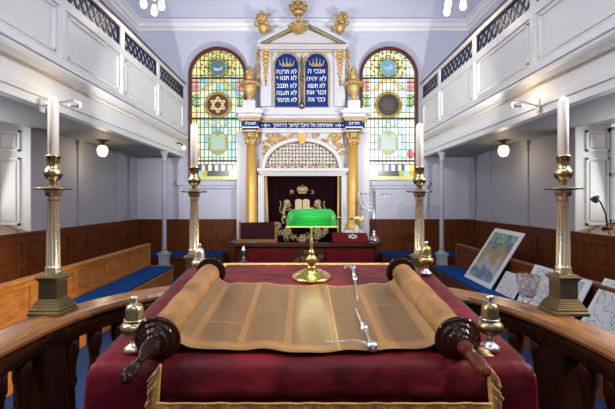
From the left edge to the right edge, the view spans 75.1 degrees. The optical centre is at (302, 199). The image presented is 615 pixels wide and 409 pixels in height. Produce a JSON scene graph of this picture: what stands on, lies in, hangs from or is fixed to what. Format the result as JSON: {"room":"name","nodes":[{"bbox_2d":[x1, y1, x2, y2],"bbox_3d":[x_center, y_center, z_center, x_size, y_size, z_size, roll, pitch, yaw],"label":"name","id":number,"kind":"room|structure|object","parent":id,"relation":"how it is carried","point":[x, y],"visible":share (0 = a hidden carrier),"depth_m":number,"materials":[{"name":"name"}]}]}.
{"room":"house of worship","nodes":[
{"label":"house of worship","id":0,"kind":"room"},
{"bbox_2d":[0,120,30,230],"bbox_3d":[-4.615,-0.340,5.481,0.590,1.720,1.762,0,0,0],"label":"trim","id":1,"kind":"structure","parent":0,"point":[15,140],"depth_m":6.34,"materials":[{"name":"beige paint"}]},
{"bbox_2d":[0,225,30,234],"bbox_3d":[-4.610,0.455,5.480,0.600,0.190,1.760,0,0,0],"label":"trim","id":2,"kind":"structure","parent":1,"relation":"attached to","point":[4,229],"depth_m":6.14,"materials":[{"name":"brown wood"}]},
{"bbox_2d":[31,128,136,230],"bbox_3d":[-4.350,0.325,3.750,0.001,3.050,13.500,0,0,0],"label":"wall","id":3,"kind":"structure","parent":0,"point":[98,172],"depth_m":8.00,"materials":[{"name":"grey paint"}]},
{"bbox_2d":[0,219,138,283],"bbox_3d":[-4.312,1.175,3.750,0.075,1.350,13.500,0,0,0],"label":"wood paneling","id":4,"kind":"structure","parent":3,"relation":"attached to","point":[23,254],"depth_m":7.29,"materials":[{"name":"brown wood"}]},
{"bbox_2d":[76,140,84,225],"bbox_3d":[-4.315,-0.325,7.750,0.070,1.650,0.200,0,0,0],"label":"trim","id":5,"kind":"structure","parent":3,"relation":"attached to","point":[79,143],"depth_m":7.72,"materials":[{"name":"grey paint"}]},
{"bbox_2d":[114,150,120,221],"bbox_3d":[-4.315,-0.325,9.300,0.070,1.650,0.200,0,0,0],"label":"trim","id":6,"kind":"structure","parent":3,"relation":"attached to","point":[117,153],"depth_m":9.25,"materials":[{"name":"grey paint"}]},
{"bbox_2d":[71,0,136,58],"bbox_3d":[-4.350,-3.625,3.750,0.001,4.850,13.500,0,0,0],"label":"wall","id":7,"kind":"structure","parent":0,"point":[77,1],"depth_m":8.95,"materials":[{"name":"purple paint"}]},
{"bbox_2d":[0,0,187,156],"bbox_3d":[-3.680,-2.090,4.750,1.340,1.940,11.500,0,0,0],"label":"gallery balcony","id":8,"kind":"object","parent":7,"relation":"attached to","point":[49,48],"visible":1,"depth_m":5.94,"materials":[{"name":"paint"}]},
{"bbox_2d":[39,98,81,112],"bbox_3d":[-2.853,-1.110,4.702,0.448,0.160,0.142,0,0,0],"label":"spotlight","id":9,"kind":"object","parent":8,"relation":"attached to","point":[42,104],"visible":0.98,"depth_m":4.69,"materials":[{"name":"white metal"}]},
{"bbox_2d":[97,139,107,156],"bbox_3d":[-3.860,-0.990,7.700,0.200,0.320,0.197,0,0,0],"label":"globe lamp","id":10,"kind":"object","parent":8,"relation":"hanging from","point":[102,150],"visible":1,"depth_m":7.64,"materials":[{"name":"white glass"}]},
{"bbox_2d":[107,0,498,30],"bbox_3d":[0.000,-4.585,3.750,8.700,0.310,13.500,0,0,0],"label":"trim","id":11,"kind":"structure","parent":7,"relation":"attached to","point":[121,6],"depth_m":10.40,"materials":[{"name":"white paint"}]},
{"bbox_2d":[137,17,468,218],"bbox_3d":[0.000,-2.100,10.620,8.700,7.900,0.240,0,0,0],"label":"wall","id":12,"kind":"structure","parent":0,"point":[177,49],"depth_m":10.50,"materials":[{"name":"purple paint"}]},
{"bbox_2d":[177,181,236,218],"bbox_3d":[-2.280,0.005,10.450,2.000,0.990,0.100,0,0,0],"label":"trim","id":13,"kind":"structure","parent":12,"relation":"attached to","point":[183,185],"depth_m":10.44,"materials":[{"name":"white paint"}]},
{"bbox_2d":[188,47,246,179],"bbox_3d":[-2.280,-2.317,10.701,1.540,3.535,0.102,0,0,0],"label":"window","id":14,"kind":"structure","parent":12,"relation":"in","point":[215,94],"depth_m":10.74,"materials":[{"name":"multicoloured glass"}]},
{"bbox_2d":[138,219,467,262],"bbox_3d":[0.000,1.175,10.463,8.700,1.350,0.075,0,0,0],"label":"wainscoting","id":15,"kind":"structure","parent":12,"relation":"attached to","point":[215,235],"depth_m":10.47,"materials":[{"name":"brown wood"}]},
{"bbox_2d":[360,47,417,179],"bbox_3d":[2.290,-2.317,10.701,1.540,3.535,0.102,0,0,0],"label":"window","id":16,"kind":"structure","parent":12,"relation":"in","point":[389,75],"depth_m":10.74,"materials":[{"name":"multicoloured glass"}]},
{"bbox_2d":[369,181,429,218],"bbox_3d":[2.290,0.005,10.450,2.000,0.990,0.100,0,0,0],"label":"trim","id":17,"kind":"structure","parent":12,"relation":"attached to","point":[372,184],"depth_m":10.44,"materials":[{"name":"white paint"}]},
{"bbox_2d":[125,0,480,16],"bbox_3d":[0.000,-5.475,3.800,8.900,1.350,13.600,0,0,0],"label":"ceiling","id":18,"kind":"structure","parent":0,"point":[173,8],"depth_m":10.48,"materials":[{"name":"paint"}]},
{"bbox_2d":[140,0,164,15],"bbox_3d":[-2.599,-4.680,7.023,0.405,2.760,0.400,0,0,0],"label":"pendant lamp","id":19,"kind":"object","parent":18,"relation":"hanging from","point":[143,3],"visible":1,"depth_m":6.92,"materials":[{"name":"white glass"}]},
{"bbox_2d":[443,0,466,15],"bbox_3d":[2.641,-4.680,7.023,0.405,2.760,0.400,0,0,0],"label":"pendant lamp","id":20,"kind":"object","parent":18,"relation":"hanging from","point":[448,3],"visible":1,"depth_m":6.91,"materials":[{"name":"white glass"}]},
{"bbox_2d":[4,276,606,408],"bbox_3d":[0.000,1.900,3.750,8.700,0.100,13.500,0,0,0],"label":"floor","id":21,"kind":"structure","parent":0,"point":[83,357],"depth_m":4.37,"materials":[{"name":"blue carpet"}]},
{"bbox_2d":[0,244,173,396],"bbox_3d":[-3.033,1.385,5.725,0.605,0.930,5.500,0,0,0],"label":"pew","id":22,"kind":"object","parent":21,"relation":"on","point":[17,296],"visible":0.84,"depth_m":5.89,"materials":[{"name":"brown wood"}]},
{"bbox_2d":[73,289,127,303],"bbox_3d":[-2.980,1.413,5.725,0.500,0.055,1.050,0,0,0],"label":"seat cushion","id":23,"kind":"object","parent":22,"relation":"on","point":[98,293],"visible":0.48,"depth_m":5.86,"materials":[{"name":"blue fabric"}]},
{"bbox_2d":[98,276,153,290],"bbox_3d":[-2.980,1.413,6.800,0.500,0.055,1.050,0,0,0],"label":"seat cushion","id":24,"kind":"object","parent":22,"relation":"on","point":[128,282],"visible":0.82,"depth_m":6.71,"materials":[{"name":"blue fabric"}]},
{"bbox_2d":[128,266,172,277],"bbox_3d":[-2.980,1.413,7.875,0.500,0.055,1.050,0,0,0],"label":"seat cushion","id":25,"kind":"object","parent":22,"relation":"on","point":[154,271],"visible":0.82,"depth_m":7.75,"materials":[{"name":"blue fabric"}]},
{"bbox_2d":[157,151,170,264],"bbox_3d":[-3.190,0.365,9.200,0.240,2.970,0.240,0,0,0],"label":"post","id":26,"kind":"object","parent":21,"relation":"on","point":[164,255],"visible":0.89,"depth_m":9.16,"materials":[{"name":"paint"}]},
{"bbox_2d":[150,253,227,275],"bbox_3d":[-3.025,1.620,10.075,2.150,0.460,0.650,0,0,0],"label":"bench","id":27,"kind":"object","parent":21,"relation":"on","point":[179,264],"visible":0.32,"depth_m":9.80,"materials":[{"name":"brown wood"}]},
{"bbox_2d":[150,252,159,256],"bbox_3d":[-3.646,1.363,9.811,0.464,0.055,0.720,0,0,0],"label":"seat cushion","id":28,"kind":"object","parent":27,"relation":"on","point":[152,254],"depth_m":9.80,"materials":[{"name":"blue fabric"}]},
{"bbox_2d":[170,252,188,256],"bbox_3d":[-3.072,1.363,9.811,0.544,0.055,0.720,0,0,0],"label":"seat cushion","id":29,"kind":"object","parent":27,"relation":"on","point":[184,254],"depth_m":9.80,"materials":[{"name":"blue fabric"}]},
{"bbox_2d":[204,252,226,256],"bbox_3d":[-2.207,1.363,9.811,0.596,0.055,0.720,0,0,0],"label":"seat cushion","id":30,"kind":"object","parent":27,"relation":"on","point":[207,254],"depth_m":9.80,"materials":[{"name":"blue fabric"}]},
{"bbox_2d":[232,0,370,262],"bbox_3d":[-0.005,-1.614,10.047,3.519,6.928,0.895,0,0,0],"label":"torah ark","id":31,"kind":"object","parent":21,"relation":"on","point":[303,126],"visible":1,"depth_m":10.14,"materials":[{"name":"white wood"}]},
{"bbox_2d":[267,176,340,241],"bbox_3d":[-0.018,0.283,10.278,1.989,1.815,0.138,0,0,0],"label":"curtain","id":32,"kind":"object","parent":31,"relation":"hanging from","point":[285,193],"visible":0.76,"depth_m":10.29,"materials":[{"name":"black fabric"}]},
{"bbox_2d":[229,240,381,262],"bbox_3d":[0.053,1.385,8.780,3.336,0.930,1.100,0,0,0],"label":"desk","id":33,"kind":"object","parent":21,"relation":"on","point":[262,252],"visible":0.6,"depth_m":8.38,"materials":[{"name":"brown wood"}]},
{"bbox_2d":[238,221,277,241],"bbox_3d":[-0.976,0.694,8.755,0.874,0.453,0.130,0,0,0],"label":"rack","id":34,"kind":"object","parent":33,"relation":"on","point":[247,231],"visible":0.98,"depth_m":8.75,"materials":[{"name":"brown wood"}]},
{"bbox_2d":[332,233,368,243],"bbox_3d":[1.013,0.822,8.610,0.759,0.197,0.420,0,0,0],"label":"cover","id":35,"kind":"object","parent":33,"relation":"on","point":[337,238],"visible":1,"depth_m":8.53,"materials":[{"name":"red fabric"}]},
{"bbox_2d":[350,216,364,232],"bbox_3d":[1.223,0.635,8.921,0.256,0.570,0.302,0,0,41],"label":"flower vase","id":36,"kind":"object","parent":33,"relation":"on","point":[356,229],"visible":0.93,"depth_m":8.87,"materials":[{"name":"white ceramic"}]},
{"bbox_2d":[356,190,391,240],"bbox_3d":[1.610,0.347,9.060,0.812,1.146,0.280,0,0,0],"label":"candelabrum","id":37,"kind":"object","parent":33,"relation":"on","point":[373,237],"visible":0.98,"depth_m":9.04,"materials":[{"name":"silver metal"}]},
{"bbox_2d":[378,253,455,273],"bbox_3d":[3.025,1.620,10.075,2.150,0.460,0.650,0,0,0],"label":"bench","id":38,"kind":"object","parent":21,"relation":"on","point":[381,259],"visible":0.21,"depth_m":9.80,"materials":[{"name":"brown wood"}]},
{"bbox_2d":[379,252,413,256],"bbox_3d":[2.359,1.363,9.811,0.901,0.055,0.720,0,0,0],"label":"seat cushion","id":39,"kind":"object","parent":38,"relation":"on","point":[402,254],"depth_m":9.80,"materials":[{"name":"blue fabric"}]},
{"bbox_2d":[446,252,455,256],"bbox_3d":[3.646,1.363,9.811,0.464,0.055,0.720,0,0,0],"label":"seat cushion","id":40,"kind":"object","parent":38,"relation":"on","point":[451,254],"depth_m":9.80,"materials":[{"name":"blue fabric"}]},
{"bbox_2d":[435,151,448,264],"bbox_3d":[3.190,0.365,9.200,0.240,2.970,0.240,0,0,0],"label":"post","id":41,"kind":"object","parent":21,"relation":"on","point":[441,255],"visible":0.88,"depth_m":9.16,"materials":[{"name":"paint"}]},
{"bbox_2d":[432,244,614,400],"bbox_3d":[3.033,1.385,5.725,0.605,0.930,5.500,0,0,0],"label":"pew","id":42,"kind":"object","parent":21,"relation":"on","point":[465,255],"visible":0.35,"depth_m":6.33,"materials":[{"name":"red wood"}]},
{"bbox_2d":[433,266,466,277],"bbox_3d":[2.980,1.413,7.875,0.500,0.055,1.050,0,0,0],"label":"seat cushion","id":43,"kind":"object","parent":42,"relation":"on","point":[450,271],"visible":0.73,"depth_m":7.86,"materials":[{"name":"blue fabric"}]},
{"bbox_2d":[452,276,498,290],"bbox_3d":[2.980,1.413,6.800,0.500,0.055,1.050,0,0,0],"label":"seat cushion","id":44,"kind":"object","parent":42,"relation":"on","point":[474,285],"visible":0.49,"depth_m":6.63,"materials":[{"name":"blue fabric"}]},
{"bbox_2d":[464,228,524,288],"bbox_3d":[3.200,0.949,6.730,0.600,0.882,1.060,0,0,0],"label":"print","id":45,"kind":"object","parent":44,"relation":"on","point":[488,265],"visible":1,"depth_m":6.65},
{"bbox_2d":[478,289,519,300],"bbox_3d":[2.980,1.413,5.725,0.500,0.055,1.050,0,0,0],"label":"seat cushion","id":46,"kind":"object","parent":42,"relation":"on","point":[486,291],"visible":0.23,"depth_m":5.92,"materials":[{"name":"blue fabric"}]},
{"bbox_2d":[495,271,517,298],"bbox_3d":[3.020,1.234,5.840,0.180,0.309,0.520,0,0,0],"label":"print","id":47,"kind":"object","parent":46,"relation":"on","point":[507,286],"visible":0.82,"depth_m":5.86},
{"bbox_3d":[2.980,1.413,4.650,0.500,0.055,1.050,0,0,0],"label":"seat cushion","id":48,"kind":"object","parent":42,"relation":"on","visible":0},
{"bbox_2d":[517,264,592,317],"bbox_3d":[3.083,1.137,4.975,0.266,0.503,1.090,0,0,0],"label":"print","id":49,"kind":"object","parent":48,"relation":"on","point":[584,285],"visible":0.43,"depth_m":5.09},
{"bbox_3d":[2.980,1.413,3.575,0.500,0.055,1.050,0,0,0],"label":"seat cushion","id":50,"kind":"object","parent":42,"relation":"on","visible":0},
{"bbox_2d":[581,278,614,333],"bbox_3d":[3.145,1.119,3.880,0.310,0.539,0.960,0,0,0],"label":"picture","id":51,"kind":"object","parent":50,"relation":"on","point":[601,309],"visible":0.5,"depth_m":4.18},
{"bbox_3d":[0.000,1.625,0.845,2.220,0.450,2.890,0,0,0],"label":"platform","id":52,"kind":"object","parent":21,"relation":"on","visible":0},
{"bbox_2d":[0,286,614,408],"bbox_3d":[0.000,0.915,1.225,2.040,0.970,1.950,0,0,0],"label":"balustrade","id":53,"kind":"object","parent":52,"relation":"on","point":[569,355],"visible":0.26,"depth_m":1.41,"materials":[{"name":"brown wood"}]},
{"bbox_2d":[27,155,77,316],"bbox_3d":[-0.955,0.130,1.530,0.134,0.600,0.134,0,0,0],"label":"candlestick","id":54,"kind":"object","parent":53,"relation":"on","point":[53,301],"visible":1,"depth_m":1.51,"materials":[{"name":"gold metal"}]},
{"bbox_2d":[43,155,62,184],"bbox_3d":[-0.955,-0.111,1.530,0.066,0.118,0.069,0,0,0],"label":"socket","id":55,"kind":"object","parent":54,"relation":"attached to","point":[52,172],"depth_m":1.51,"materials":[{"name":"gold metal"}]},
{"bbox_2d":[48,96,58,154],"bbox_3d":[-0.955,-0.272,1.530,0.037,0.247,0.037,0,0,0],"label":"candle","id":56,"kind":"object","parent":54,"relation":"on","point":[53,103],"visible":0.94,"depth_m":1.51,"materials":[{"name":"white wax"}]},
{"bbox_2d":[181,167,206,269],"bbox_3d":[-0.560,0.130,2.060,0.134,0.600,0.134,0,0,0],"label":"candlestick","id":57,"kind":"object","parent":53,"relation":"on","point":[193,179],"visible":0.7,"depth_m":2.04,"materials":[{"name":"gold metal"}]},
{"bbox_2d":[187,167,200,188],"bbox_3d":[-0.560,-0.111,2.060,0.066,0.118,0.069,0,0,0],"label":"socket","id":58,"kind":"object","parent":57,"relation":"attached to","point":[194,179],"depth_m":2.04,"materials":[{"name":"gold metal"}]},
{"bbox_2d":[191,123,197,166],"bbox_3d":[-0.560,-0.272,2.060,0.037,0.247,0.037,0,0,0],"label":"candle","id":59,"kind":"object","parent":57,"relation":"on","point":[194,127],"visible":0.98,"depth_m":2.04,"materials":[{"name":"white wax"}]},
{"bbox_2d":[406,167,432,267],"bbox_3d":[0.600,0.130,2.060,0.134,0.600,0.134,0,0,0],"label":"candlestick","id":60,"kind":"object","parent":53,"relation":"on","point":[419,179],"visible":0.73,"depth_m":2.04,"materials":[{"name":"gold metal"}]},
{"bbox_2d":[416,123,422,166],"bbox_3d":[0.600,-0.272,2.060,0.037,0.247,0.037,0,0,0],"label":"candle","id":61,"kind":"object","parent":60,"relation":"on","point":[419,127],"visible":0.96,"depth_m":2.04,"materials":[{"name":"white wax"}]},
{"bbox_2d":[413,167,425,188],"bbox_3d":[0.600,-0.111,2.060,0.066,0.118,0.069,0,0,0],"label":"socket","id":62,"kind":"object","parent":60,"relation":"attached to","point":[419,179],"depth_m":2.04,"materials":[{"name":"gold metal"}]},
{"bbox_2d":[516,272,541,303],"bbox_3d":[0.945,0.371,1.675,0.095,0.118,0.095,0,0,0],"label":"crystal bowl","id":63,"kind":"object","parent":53,"relation":"on","point":[529,285],"visible":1,"depth_m":1.65,"materials":[{"name":"white"}]},
{"bbox_2d":[538,155,589,316],"bbox_3d":[0.995,0.130,1.530,0.134,0.600,0.134,0,0,0],"label":"candlestick","id":64,"kind":"object","parent":53,"relation":"on","point":[562,300],"visible":1,"depth_m":1.51,"materials":[{"name":"gold metal"}]},
{"bbox_2d":[557,96,568,154],"bbox_3d":[0.995,-0.272,1.530,0.037,0.247,0.037,0,0,0],"label":"candle","id":65,"kind":"object","parent":64,"relation":"on","point":[563,102],"visible":0.95,"depth_m":1.52,"materials":[{"name":"white wax"}]},
{"bbox_2d":[553,155,572,184],"bbox_3d":[0.995,-0.111,1.530,0.066,0.118,0.069,0,0,0],"label":"socket","id":66,"kind":"object","parent":64,"relation":"attached to","point":[563,172],"depth_m":1.51,"materials":[{"name":"gold metal"}]},
{"bbox_2d":[95,269,526,361],"bbox_3d":[0.018,0.844,1.303,1.000,1.112,0.753,0,0,0],"label":"table","id":67,"kind":"object","parent":52,"relation":"on","point":[505,341],"visible":0.16,"depth_m":1.20,"materials":[{"name":"brown wood"}]},
{"bbox_2d":[84,268,537,408],"bbox_3d":[0.018,0.580,1.287,1.043,0.597,0.823,0,0,0],"label":"table cloth","id":68,"kind":"object","parent":67,"relation":"on","point":[104,389],"visible":0.26,"depth_m":0.89,"materials":[{"name":"red fabric"}]},
{"bbox_2d":[120,295,144,353],"bbox_3d":[-0.400,0.292,0.950,0.065,0.130,0.065,0,0,0],"label":"finial","id":69,"kind":"object","parent":68,"relation":"on","point":[134,311],"visible":0.81,"depth_m":0.93,"materials":[{"name":"gold metal"}]},
{"bbox_2d":[120,322,140,337],"bbox_3d":[-0.400,0.305,0.950,0.065,0.037,0.065,0,0,0],"label":"bowl","id":70,"kind":"object","parent":69,"relation":"on","point":[128,329],"depth_m":0.92,"materials":[{"name":"gold metal"}]},
{"bbox_2d":[192,243,204,268],"bbox_3d":[-0.394,0.230,1.522,0.058,0.130,0.058,0,0,0],"label":"finial","id":71,"kind":"object","parent":68,"relation":"on","point":[199,252],"visible":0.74,"depth_m":1.50,"materials":[{"name":"silver metal"}]},
{"bbox_2d":[192,259,202,268],"bbox_3d":[-0.394,0.242,1.522,0.058,0.037,0.058,0,0,0],"label":"bowl","id":72,"kind":"object","parent":71,"relation":"on","point":[195,262],"depth_m":1.50,"materials":[{"name":"gold metal"}]},
{"bbox_2d":[144,263,503,408],"bbox_3d":[0.047,0.381,1.277,0.785,0.232,0.841,0,0,0],"label":"table runner","id":73,"kind":"object","parent":68,"relation":"on","point":[190,372],"visible":0.41,"depth_m":0.88,"materials":[{"name":"fabric"}]},
{"bbox_2d":[120,258,491,384],"bbox_3d":[0.011,0.284,1.145,0.779,0.160,0.833,0,0,0],"label":"scroll","id":74,"kind":"object","parent":73,"relation":"on","point":[209,312],"visible":0.99,"depth_m":1.05,"materials":[{"name":"brown paper"}]},
{"bbox_2d":[344,264,358,299],"bbox_3d":[0.188,0.283,1.435,0.046,0.057,0.396,0,0,0],"label":"silver pointer","id":75,"kind":"object","parent":74,"relation":"on","point":[352,267],"visible":1,"depth_m":1.44,"materials":[{"name":"silver metal"}]},
{"bbox_2d":[326,308,377,352],"bbox_3d":[0.113,0.332,1.041,0.119,0.035,0.270,0,0,0],"label":"silver pointer","id":76,"kind":"object","parent":74,"relation":"on","point":[372,346],"visible":1,"depth_m":0.94,"materials":[{"name":"silver metal"}]},
{"bbox_2d":[283,208,339,283],"bbox_3d":[0.032,0.166,1.496,0.218,0.275,0.145,0,0,0],"label":"desk lamp","id":77,"kind":"object","parent":73,"relation":"on","point":[311,218],"visible":1,"depth_m":1.46,"materials":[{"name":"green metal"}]},
{"bbox_2d":[418,241,433,274],"bbox_3d":[0.480,0.226,1.561,0.058,0.130,0.058,0,0,0],"label":"finial","id":78,"kind":"object","parent":68,"relation":"on","point":[426,260],"visible":1,"depth_m":1.55,"materials":[{"name":"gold metal"}]},
{"bbox_2d":[418,256,433,265],"bbox_3d":[0.480,0.238,1.561,0.058,0.037,0.058,0,0,0],"label":"bowl","id":79,"kind":"object","parent":78,"relation":"on","point":[423,260],"depth_m":1.54,"materials":[{"name":"yellow metal"}]},
{"bbox_2d":[476,295,503,352],"bbox_3d":[0.446,0.292,0.955,0.061,0.130,0.061,0,0,0],"label":"finial","id":80,"kind":"object","parent":68,"relation":"on","point":[489,324],"visible":0.98,"depth_m":0.94,"materials":[{"name":"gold metal"}]},
{"bbox_2d":[476,319,503,336],"bbox_3d":[0.446,0.304,0.955,0.061,0.037,0.061,0,0,0],"label":"bowl","id":81,"kind":"object","parent":80,"relation":"on","point":[488,327],"depth_m":0.93,"materials":[{"name":"gold metal"}]},
{"bbox_2d":[469,0,529,58],"bbox_3d":[4.350,-3.625,3.750,0.001,4.850,13.500,0,0,0],"label":"wall","id":82,"kind":"structure","parent":0,"point":[499,1],"depth_m":8.99,"materials":[{"name":"purple paint"}]},
{"bbox_2d":[420,0,614,156],"bbox_3d":[3.680,-2.090,4.750,1.340,1.940,11.500,0,0,0],"label":"gallery balcony","id":83,"kind":"object","parent":82,"relation":"attached to","point":[553,50],"visible":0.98,"depth_m":5.81,"materials":[{"name":"paint"}]},
{"bbox_2d":[498,139,508,156],"bbox_3d":[3.860,-0.990,7.700,0.200,0.320,0.197,0,0,0],"label":"globe lamp","id":84,"kind":"object","parent":83,"relation":"hanging from","point":[503,150],"visible":1,"depth_m":7.64,"materials":[{"name":"white glass"}]},
{"bbox_2d":[512,99,539,112],"bbox_3d":[2.912,-1.230,5.222,0.331,0.160,0.140,0,0,0],"label":"spotlight","id":85,"kind":"object","parent":83,"relation":"attached to","point":[537,102],"visible":1,"depth_m":5.21,"materials":[{"name":"white metal"}]},
{"bbox_2d":[469,128,574,230],"bbox_3d":[4.350,0.325,3.750,0.001,3.050,13.500,0,0,0],"label":"wall","id":86,"kind":"structure","parent":0,"point":[507,172],"depth_m":8.04,"materials":[{"name":"grey paint"}]},
{"bbox_2d":[485,150,491,221],"bbox_3d":[4.315,-0.325,9.300,0.070,1.650,0.200,0,0,0],"label":"trim","id":87,"kind":"structure","parent":86,"relation":"attached to","point":[488,153],"depth_m":9.25,"materials":[{"name":"grey paint"}]},
{"bbox_2d":[521,140,529,225],"bbox_3d":[4.315,-0.325,7.750,0.070,1.650,0.200,0,0,0],"label":"trim","id":88,"kind":"structure","parent":86,"relation":"attached to","point":[525,143],"depth_m":7.72,"materials":[{"name":"grey paint"}]},
{"bbox_2d":[467,219,614,282],"bbox_3d":[4.312,1.175,3.750,0.075,1.350,13.500,0,0,0],"label":"wood paneling","id":89,"kind":"structure","parent":86,"relation":"attached to","point":[592,255],"depth_m":6.91,"materials":[{"name":"brown wood"}]},
{"bbox_2d":[575,118,614,230],"bbox_3d":[4.615,-0.340,5.481,0.590,1.720,1.762,0,0,0],"label":"trim","id":90,"kind":"structure","parent":0,"point":[591,140],"depth_m":6.34,"materials":[{"name":"beige paint"}]},
{"bbox_2d":[575,223,614,235],"bbox_3d":[4.610,0.455,5.480,0.600,0.190,1.760,0,0,0],"label":"trim","id":91,"kind":"structure","parent":90,"relation":"attached to","point":[597,229],"depth_m":6.08,"materials":[{"name":"brown wood"}]},
{"bbox_2d":[590,195,612,229],"bbox_3d":[4.493,0.186,6.020,0.314,0.519,0.136,0,0,0],"label":"gooseneck lamp","id":92,"kind":"object","parent":91,"relation":"on","point":[595,199],"visible":0.98,"depth_m":6.01,"materials":[{"name":"black metal"}]},
{"bbox_2d":[609,124,614,222],"bbox_3d":[4.895,-0.420,5.480,0.070,1.560,1.760,0,0,0],"label":"window","id":93,"kind":"structure","parent":90,"relation":"attached to","point":[611,129],"depth_m":6.30,"materials":[{"name":"grey"}]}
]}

